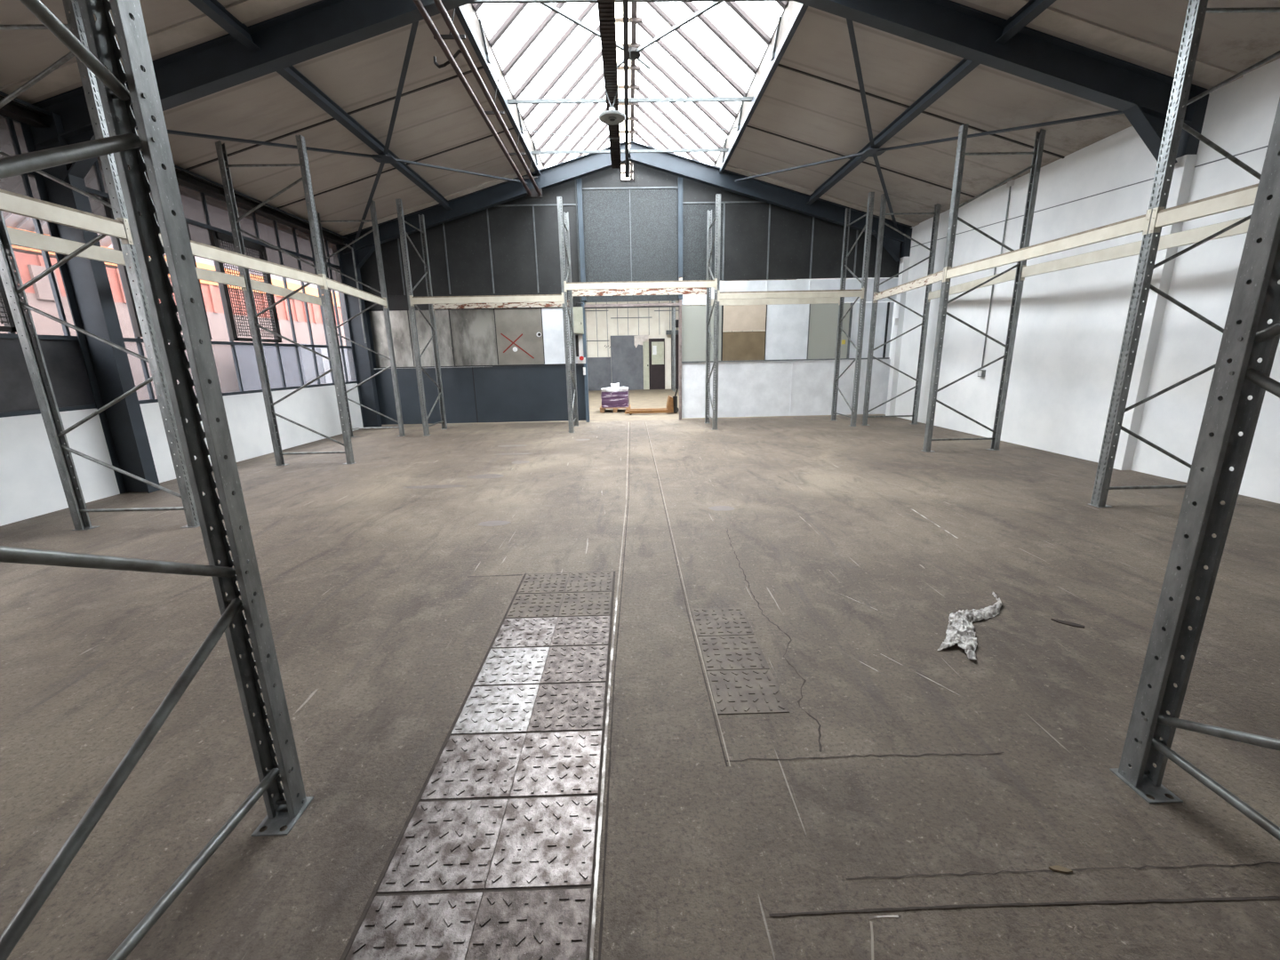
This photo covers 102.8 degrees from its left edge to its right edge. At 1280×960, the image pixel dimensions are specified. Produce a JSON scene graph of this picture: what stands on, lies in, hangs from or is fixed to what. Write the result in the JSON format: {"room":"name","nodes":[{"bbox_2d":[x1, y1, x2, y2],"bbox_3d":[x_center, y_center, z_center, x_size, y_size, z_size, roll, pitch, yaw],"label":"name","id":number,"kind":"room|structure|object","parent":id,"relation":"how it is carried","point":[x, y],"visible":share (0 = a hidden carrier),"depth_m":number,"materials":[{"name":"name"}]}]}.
{"room":"warehouse","nodes":[
{"label":"warehouse","id":0,"kind":"room"},
{"bbox_2d":[0,366,489,526],"bbox_3d":[-6.511,-2.632,8.632,0.200,4.300,30.300,-1,14,-1],"label":"wall","id":1,"kind":"structure","parent":0,"point":[30,483],"depth_m":6.01,"materials":[{"name":"white paint"}]},
{"bbox_2d":[0,113,95,417],"bbox_3d":[-6.267,-1.227,1.208,0.130,3.005,9.200,-1,14,-1],"label":"window","id":2,"kind":"structure","parent":1,"relation":"in","point":[60,345],"depth_m":5.39,"materials":[{"name":"glass"}]},
{"bbox_2d":[83,156,356,404],"bbox_3d":[-6.434,-3.014,8.601,0.130,3.005,6.016,-1,14,-1],"label":"window","id":3,"kind":"structure","parent":1,"relation":"in","point":[290,365],"depth_m":8.38,"materials":[{"name":"glass"}]},
{"bbox_2d":[360,161,901,424],"bbox_3d":[-0.271,-4.214,11.622,12.449,5.670,0.080,-1,14,-1],"label":"wall","id":4,"kind":"structure","parent":0,"point":[630,227],"depth_m":11.64,"materials":[{"name":"black metal"}]},
{"bbox_2d":[570,302,583,334],"bbox_3d":[-1.412,-3.669,11.584,0.282,0.692,0.180,-1,14,-1],"label":"electrical box","id":5,"kind":"object","parent":4,"relation":"attached to","point":[578,311],"visible":0.89,"depth_m":11.52,"materials":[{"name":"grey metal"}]},
{"bbox_2d":[575,335,583,356],"bbox_3d":[-1.389,-3.103,11.819,0.190,0.480,0.050,-1,14,-1],"label":"duct","id":6,"kind":"object","parent":4,"relation":"attached to","point":[579,341],"visible":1,"depth_m":11.80,"materials":[{"name":"white plastic"}]},
{"bbox_2d":[575,177,586,302],"bbox_3d":[-1.304,-5.245,11.262,0.139,2.502,0.100,-1,14,-1],"label":"post","id":7,"kind":"object","parent":4,"relation":"attached to","point":[579,188],"visible":1,"depth_m":11.20,"materials":[{"name":"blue metal"}]},
{"bbox_2d":[577,356,585,363],"bbox_3d":[-1.346,-2.784,11.838,0.180,0.170,0.125,-1,14,-1],"label":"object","id":8,"kind":"object","parent":4,"relation":"attached to","point":[580,360],"visible":1,"depth_m":11.82,"materials":[{"name":"white plastic"}]},
{"bbox_2d":[581,299,681,422],"bbox_3d":[-0.167,-2.746,11.948,2.280,2.720,0.180,-1,14,-1],"label":"door frame","id":9,"kind":"structure","parent":4,"relation":"in","point":[678,305],"depth_m":11.73,"materials":[{"name":"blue metal"}]},
{"bbox_2d":[678,176,682,298],"bbox_3d":[0.894,-5.311,11.293,0.100,2.472,0.106,-1,14,-1],"label":"post","id":10,"kind":"object","parent":4,"relation":"attached to","point":[680,180],"visible":0.84,"depth_m":11.24,"materials":[{"name":"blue metal"}]},
{"bbox_2d":[0,388,1279,959],"bbox_3d":[-0.169,-0.575,9.170,15.000,0.208,31.100,-1,14,-1],"label":"floor","id":11,"kind":"structure","parent":0,"point":[656,689],"depth_m":2.24,"materials":[{"name":"concrete"}]},
{"bbox_2d":[0,0,199,530],"bbox_3d":[-4.836,-1.687,4.381,1.156,4.400,0.116,-1,14,-1],"label":"frame","id":12,"kind":"object","parent":11,"relation":"on","point":[10,274],"visible":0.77,"depth_m":4.46,"materials":[{"name":"metal"}]},
{"bbox_2d":[128,222,326,288],"bbox_3d":[-4.365,-2.428,5.725,0.062,0.200,2.929,-2,14,-2],"label":"beam","id":13,"kind":"structure","parent":12,"relation":"attached to","point":[200,250],"depth_m":5.74,"materials":[{"name":"beige metal"}]},
{"bbox_2d":[0,0,313,959],"bbox_3d":[-1.244,-0.874,0.733,0.116,4.400,1.156,-1,14,-1],"label":"frame","id":14,"kind":"object","parent":11,"relation":"on","point":[103,56],"visible":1,"depth_m":1.35,"materials":[{"name":"metal"}]},
{"bbox_2d":[215,135,356,465],"bbox_3d":[-4.960,-2.376,7.237,1.156,4.400,0.116,-1,14,-1],"label":"frame","id":15,"kind":"object","parent":11,"relation":"on","point":[220,148],"visible":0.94,"depth_m":7.20,"materials":[{"name":"metal"}]},
{"bbox_2d":[2,226,247,290],"bbox_3d":[-5.446,-2.402,5.707,0.062,0.200,2.929,-2,14,-2],"label":"beam","id":16,"kind":"structure","parent":15,"relation":"attached to","point":[19,237],"depth_m":4.95,"materials":[{"name":"beige metal"}]},
{"bbox_2d":[324,274,387,308],"bbox_3d":[-4.679,-3.101,8.532,0.061,0.200,2.872,-3,14,-9],"label":"beam","id":17,"kind":"structure","parent":15,"relation":"attached to","point":[332,284],"depth_m":8.23,"materials":[{"name":"beige metal"}]},
{"bbox_2d":[312,200,404,437],"bbox_3d":[-5.463,-3.035,9.999,1.156,4.400,0.116,-1,14,-1],"label":"frame","id":18,"kind":"object","parent":11,"relation":"on","point":[372,208],"visible":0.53,"depth_m":9.98,"materials":[{"name":"metal"}]},
{"bbox_2d":[248,279,324,305],"bbox_3d":[-5.760,-3.077,8.519,0.061,0.200,2.872,-3,14,-9],"label":"beam","id":19,"kind":"structure","parent":18,"relation":"attached to","point":[257,285],"depth_m":8.08,"materials":[{"name":"beige metal"}]},
{"bbox_2d":[395,199,447,436],"bbox_3d":[-4.423,-3.168,10.464,0.116,4.400,1.156,-1,14,-1],"label":"frame","id":20,"kind":"object","parent":11,"relation":"on","point":[401,220],"visible":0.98,"depth_m":10.34,"materials":[{"name":"metal"}]},
{"bbox_2d":[556,196,579,432],"bbox_3d":[-1.465,-3.238,10.514,0.116,4.400,1.156,-1,14,-1],"label":"frame","id":21,"kind":"object","parent":11,"relation":"on","point":[572,344],"visible":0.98,"depth_m":10.38,"materials":[{"name":"metal"}]},
{"bbox_2d":[409,292,564,306],"bbox_3d":[-2.940,-3.484,9.865,2.948,0.200,0.061,-1,14,-1],"label":"beam","id":22,"kind":"structure","parent":21,"relation":"attached to","point":[534,298],"depth_m":9.84,"materials":[{"name":"beige metal"}]},
{"bbox_2d":[432,298,569,311],"bbox_3d":[-2.964,-3.738,10.915,2.948,0.200,0.061,-1,14,-1],"label":"beam","id":23,"kind":"structure","parent":21,"relation":"attached to","point":[551,304],"depth_m":10.89,"materials":[{"name":"metal"}]},
{"bbox_2d":[563,278,717,292],"bbox_3d":[0.015,-3.758,9.866,2.948,0.200,0.061,-1,14,-1],"label":"beam","id":24,"kind":"structure","parent":21,"relation":"attached to","point":[688,284],"depth_m":9.85,"materials":[{"name":"beige metal"}]},
{"bbox_2d":[19,0,1209,493],"bbox_3d":[-0.137,-2.844,5.690,12.467,5.854,0.180,-1,14,-1],"label":"frame","id":25,"kind":"object","parent":11,"relation":"on","point":[323,27],"visible":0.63,"depth_m":5.40,"materials":[{"name":"metal"}]},
{"bbox_2d":[0,90,348,245],"bbox_3d":[-6.148,-3.017,2.270,0.188,0.148,17.900,-1,14,-1],"label":"beam","id":26,"kind":"structure","parent":25,"relation":"attached to","point":[15,110],"depth_m":7.39,"materials":[{"name":"black metal"}]},
{"bbox_2d":[600,404,631,412],"bbox_3d":[-0.694,-2.034,14.543,0.860,0.134,0.850,-1,14,-1],"label":"wooden pallet","id":27,"kind":"object","parent":11,"relation":"on","point":[615,409],"visible":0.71,"depth_m":14.13,"materials":[{"name":"brown wood"}]},
{"bbox_2d":[600,382,629,407],"bbox_3d":[-0.704,-2.417,14.442,0.787,0.654,0.780,-1,14,-1],"label":"load","id":28,"kind":"object","parent":27,"relation":"on","point":[616,396],"visible":1,"depth_m":14.11},
{"bbox_2d":[336,140,911,427],"bbox_3d":[-0.266,-4.220,11.384,12.467,5.854,0.180,-1,14,-1],"label":"frame","id":29,"kind":"object","parent":11,"relation":"on","point":[669,163],"visible":0.72,"depth_m":11.00,"materials":[{"name":"metal"}]},
{"bbox_2d":[345,243,366,343],"bbox_3d":[-6.182,-4.039,11.130,0.151,2.047,0.040,-1,14,-1],"label":"conduit","id":30,"kind":"object","parent":29,"relation":"attached to","point":[350,247],"visible":0.81,"depth_m":11.10,"materials":[{"name":"metal"}]},
{"bbox_2d":[894,318,898,325],"bbox_3d":[5.802,-3.584,11.567,0.080,0.140,0.030,-1,14,-1],"label":"light switch","id":31,"kind":"object","parent":29,"relation":"attached to","point":[896,320],"visible":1,"depth_m":11.56,"materials":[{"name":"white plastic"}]},
{"bbox_2d":[624,385,678,415],"bbox_3d":[0.392,-2.399,13.578,1.636,1.256,0.510,-1,14,-1],"label":"truck","id":32,"kind":"object","parent":11,"relation":"on","point":[672,402],"visible":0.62,"depth_m":13.47,"materials":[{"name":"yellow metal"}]},
{"bbox_2d":[671,300,675,391],"bbox_3d":[1.423,-6.000,21.684,0.116,4.400,0.936,-1,14,-1],"label":"post","id":33,"kind":"object","parent":11,"relation":"on","point":[673,309],"visible":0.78,"depth_m":21.53,"materials":[{"name":"metal"}]},
{"bbox_2d":[704,193,720,430],"bbox_3d":[1.494,-3.308,10.564,0.116,4.400,1.156,-1,14,-1],"label":"frame","id":34,"kind":"object","parent":11,"relation":"on","point":[709,246],"visible":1,"depth_m":10.44,"materials":[{"name":"metal"}]},
{"bbox_2d":[571,288,706,295],"bbox_3d":[-0.009,-4.012,10.916,2.948,0.200,0.061,-1,14,-1],"label":"beam","id":35,"kind":"structure","parent":34,"relation":"attached to","point":[660,291],"depth_m":10.89,"materials":[{"name":"metal"}]},
{"bbox_2d":[717,288,864,301],"bbox_3d":[2.938,-3.614,9.966,2.868,0.200,0.061,-1,14,-1],"label":"beam","id":36,"kind":"structure","parent":34,"relation":"attached to","point":[819,293],"depth_m":9.95,"materials":[{"name":"beige metal"}]},
{"bbox_2d":[830,192,874,426],"bbox_3d":[4.373,-3.376,10.613,0.116,4.400,1.156,-1,14,-1],"label":"frame","id":37,"kind":"object","parent":11,"relation":"on","point":[868,235],"visible":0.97,"depth_m":10.49,"materials":[{"name":"metal"}]},
{"bbox_2d":[709,296,839,305],"bbox_3d":[2.914,-3.848,11.022,2.868,0.200,0.061,-1,14,-1],"label":"beam","id":38,"kind":"structure","parent":37,"relation":"attached to","point":[834,300],"depth_m":11.00,"materials":[{"name":"beige metal"}]},
{"bbox_2d":[862,193,940,425],"bbox_3d":[5.211,-3.304,10.248,1.156,4.400,0.116,-1,14,-1],"label":"frame","id":39,"kind":"object","parent":11,"relation":"on","point":[937,208],"visible":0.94,"depth_m":10.23,"materials":[{"name":"metal"}]},
{"bbox_2d":[928,266,1019,302],"bbox_3d":[5.578,-3.291,8.718,0.062,0.200,3.015,0,14,6],"label":"beam","id":40,"kind":"structure","parent":39,"relation":"attached to","point":[1009,276],"depth_m":8.40,"materials":[{"name":"beige metal"}]},
{"bbox_2d":[937,592,1001,660],"bbox_3d":[1.885,0.782,2.907,0.212,0.036,0.929,11,18,41],"label":"plastic","id":41,"kind":"object","parent":11,"relation":"on","point":[960,631],"visible":1,"depth_m":2.80,"materials":[{"name":"white plastic"}]},
{"bbox_2d":[922,123,1046,452],"bbox_3d":[4.877,-2.590,7.325,1.156,4.400,0.116,-1,14,-1],"label":"frame","id":42,"kind":"object","parent":11,"relation":"on","point":[1039,140],"visible":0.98,"depth_m":7.29,"materials":[{"name":"metal"}]},
{"bbox_2d":[872,267,944,303],"bbox_3d":[4.497,-3.264,8.695,0.062,0.200,3.015,0,14,6],"label":"beam","id":43,"kind":"structure","parent":42,"relation":"attached to","point":[935,277],"depth_m":8.37,"materials":[{"name":"metal"}]},
{"bbox_2d":[1020,216,1250,279],"bbox_3d":[5.443,-2.588,5.826,0.061,0.200,2.928,-1,14,-1],"label":"beam","id":44,"kind":"structure","parent":42,"relation":"attached to","point":[1194,236],"depth_m":5.65,"materials":[{"name":"beige metal"}]},
{"bbox_2d":[1048,864,1072,873],"bbox_3d":[1.242,1.149,1.510,0.062,0.006,0.017,2,14,15],"label":"wood splinter","id":45,"kind":"object","parent":11,"relation":"on","point":[1060,868],"visible":1,"depth_m":1.51,"materials":[{"name":"beige wood"}]},
{"bbox_2d":[1050,618,1084,628],"bbox_3d":[2.391,0.802,2.856,0.147,0.006,0.042,8,16,33],"label":"scrap","id":46,"kind":"object","parent":11,"relation":"on","point":[1072,624],"visible":1,"depth_m":2.85,"materials":[{"name":"black metal"}]},
{"bbox_2d":[1088,0,1279,507],"bbox_3d":[4.942,-1.899,4.468,1.156,4.400,0.116,-1,14,-1],"label":"frame","id":47,"kind":"object","parent":11,"relation":"on","point":[1196,11],"visible":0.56,"depth_m":4.42,"materials":[{"name":"metal"}]},
{"bbox_2d":[944,208,1151,281],"bbox_3d":[4.363,-2.562,5.808,0.061,0.200,2.928,-1,14,-1],"label":"beam","id":48,"kind":"structure","parent":47,"relation":"attached to","point":[1140,223],"depth_m":5.30,"materials":[{"name":"beige metal"}]},
{"bbox_2d":[1148,183,1258,233],"bbox_3d":[4.437,-1.873,2.956,0.061,0.200,2.918,-1,14,-1],"label":"beam","id":49,"kind":"structure","parent":47,"relation":"attached to","point":[1245,196],"depth_m":3.98,"materials":[{"name":"beige metal"}]},
{"bbox_2d":[1109,97,1279,840],"bbox_3d":[1.743,-0.946,0.788,0.116,4.400,1.156,-1,14,-1],"label":"frame","id":50,"kind":"object","parent":11,"relation":"on","point":[1247,336],"visible":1,"depth_m":1.55,"materials":[{"name":"metal"}]},
{"bbox_3d":[-4.771,-0.991,1.505,1.156,4.400,0.116,-1,14,-1],"label":"frame","id":51,"kind":"object","parent":11,"relation":"on","visible":0},
{"bbox_2d":[0,189,133,244],"bbox_3d":[-4.271,-1.736,2.859,0.061,0.200,2.948,-1,14,-1],"label":"beam","id":52,"kind":"structure","parent":51,"relation":"attached to","point":[10,202],"depth_m":3.79,"materials":[{"name":"beige metal"}]},
{"bbox_2d":[0,0,1279,280],"bbox_3d":[-0.271,-5.566,8.219,13.200,2.022,30.600,-1,14,-1],"label":"ceiling","id":53,"kind":"structure","parent":0,"point":[811,110],"depth_m":6.77,"materials":[{"name":"beige wood"}]},
{"bbox_2d":[188,0,452,210],"bbox_3d":[-3.878,-3.746,2.248,0.130,0.178,17.900,-1,14,-1],"label":"beam","id":54,"kind":"structure","parent":53,"relation":"attached to","point":[214,10],"depth_m":6.21,"materials":[{"name":"metal"}]},
{"bbox_2d":[135,21,527,239],"bbox_3d":[-4.157,-5.029,8.080,3.747,1.082,5.683,-1,14,-1],"label":"brace","id":55,"kind":"object","parent":54,"relation":"attached to","point":[385,158],"visible":0.82,"depth_m":7.22,"materials":[{"name":"metal"}]},
{"bbox_2d":[455,0,807,179],"bbox_3d":[-0.228,-7.512,10.682,3.930,2.079,14.910,-1,14,-1],"label":"skylight","id":56,"kind":"object","parent":53,"relation":"attached to","point":[732,49],"visible":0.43,"depth_m":8.57,"materials":[{"name":"glass"}]},
{"bbox_2d":[412,0,542,198],"bbox_3d":[-2.211,-5.409,7.338,0.496,0.582,6.901,-1,14,-1],"label":"pipes","id":57,"kind":"object","parent":56,"relation":"attached to","point":[531,193],"visible":1,"depth_m":6.37,"materials":[{"name":"black metal"}]},
{"bbox_2d":[597,0,621,167],"bbox_3d":[-0.413,-6.404,6.613,0.201,1.812,7.680,-1,14,-1],"label":"cable trunking","id":58,"kind":"object","parent":56,"relation":"hanging from","point":[606,8],"visible":0.88,"depth_m":6.78,"materials":[{"name":"black metal"}]},
{"bbox_2d":[599,85,625,124],"bbox_3d":[-0.413,-5.545,7.521,0.400,0.452,0.400,-1,14,-1],"label":"hanging lamp","id":59,"kind":"object","parent":58,"relation":"hanging from","point":[611,116],"visible":0.99,"depth_m":7.51,"materials":[{"name":"grey metal"}]},
{"bbox_2d":[622,0,631,177],"bbox_3d":[-0.176,-5.580,7.034,0.092,0.090,8.100,-1,14,-1],"label":"monorail","id":60,"kind":"object","parent":56,"relation":"attached to","point":[625,2],"visible":1,"depth_m":7.00,"materials":[{"name":"black metal"}]},
{"bbox_2d":[531,148,727,154],"bbox_3d":[-0.189,-6.383,9.927,3.810,0.050,0.035,-1,14,-1],"label":"bar","id":61,"kind":"object","parent":56,"relation":"attached to","point":[683,150],"visible":1,"depth_m":9.92,"materials":[{"name":"paint"}]},
{"bbox_2d":[507,96,752,103],"bbox_3d":[-0.144,-5.906,7.954,3.810,0.050,0.035,-1,14,-1],"label":"bar","id":62,"kind":"object","parent":56,"relation":"attached to","point":[700,99],"visible":1,"depth_m":7.94,"materials":[{"name":"paint"}]},
{"bbox_2d":[523,127,736,139],"bbox_3d":[-0.165,-6.080,8.971,3.802,0.172,0.012,-1,14,-1],"label":"wire","id":63,"kind":"object","parent":56,"relation":"attached to","point":[733,127],"visible":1,"depth_m":8.98,"materials":[{"name":"paint"}]},
{"bbox_2d":[469,0,791,3],"bbox_3d":[-0.093,-5.359,5.690,3.810,0.050,0.035,-1,14,-1],"label":"bar","id":64,"kind":"object","parent":56,"relation":"attached to","point":[476,1],"visible":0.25,"depth_m":5.69,"materials":[{"name":"paint"}]},
{"bbox_2d":[538,1,721,69],"bbox_3d":[-0.116,-5.589,6.424,2.216,0.078,1.561,-1,14,-1],"label":"brace","id":65,"kind":"object","parent":64,"relation":"attached to","point":[635,52],"visible":0.76,"depth_m":6.26,"materials":[{"name":"paint"}]},
{"bbox_2d":[806,0,1055,205],"bbox_3d":[3.848,-3.932,2.378,0.130,0.178,17.900,-1,14,-1],"label":"beam","id":66,"kind":"structure","parent":53,"relation":"attached to","point":[1031,10],"depth_m":6.48,"materials":[{"name":"metal"}]},
{"bbox_2d":[734,18,1123,230],"bbox_3d":[3.864,-5.223,8.215,3.598,1.039,5.682,-1,14,-1],"label":"brace","id":67,"kind":"object","parent":66,"relation":"attached to","point":[874,152],"visible":0.83,"depth_m":7.24,"materials":[{"name":"metal"}]},
{"bbox_2d":[524,280,765,390],"bbox_3d":[-0.559,-7.211,23.021,12.600,6.200,0.345,-1,14,-1],"label":"wall","id":68,"kind":"structure","parent":0,"point":[646,324],"depth_m":23.07,"materials":[{"name":"grey paint"}]},
{"bbox_2d":[610,335,643,390],"bbox_3d":[-0.581,-5.345,23.351,1.460,2.420,0.060,-1,14,-1],"label":"sliding door","id":69,"kind":"structure","parent":68,"relation":"in","point":[627,359],"depth_m":23.32,"materials":[{"name":"grey paint"}]},
{"bbox_2d":[643,338,664,389],"bbox_3d":[0.651,-5.288,23.356,0.980,2.260,0.130,-1,14,-1],"label":"door","id":70,"kind":"structure","parent":68,"relation":"in","point":[654,349],"depth_m":23.33,"materials":[{"name":"brown wood"}]},
{"bbox_2d":[770,57,1279,503],"bbox_3d":[6.158,-2.956,8.840,0.250,4.350,30.300,-1,14,-1],"label":"wall","id":71,"kind":"structure","parent":0,"point":[1071,324],"depth_m":6.92,"materials":[{"name":"white paint"}]},
{"bbox_2d":[977,179,1015,376],"bbox_3d":[5.996,-3.319,8.631,0.065,3.100,0.170,-1,14,-1],"label":"conduit","id":72,"kind":"object","parent":71,"relation":"attached to","point":[981,372],"visible":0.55,"depth_m":8.71,"materials":[{"name":"metal"}]},
{"bbox_2d":[977,369,985,376],"bbox_3d":[6.024,-1.878,9.011,0.065,0.120,0.110,-1,14,-1],"label":"socket","id":73,"kind":"object","parent":72,"relation":"attached to","point":[981,372],"depth_m":8.97,"materials":[{"name":"white plastic"}]},
{"bbox_2d":[910,145,1267,247],"bbox_3d":[6.018,-4.141,7.985,0.006,0.392,7.201,-1,14,-1],"label":"trim","id":74,"kind":"structure","parent":71,"relation":"attached to","point":[1265,146],"depth_m":6.63,"materials":[{"name":"white metal"}]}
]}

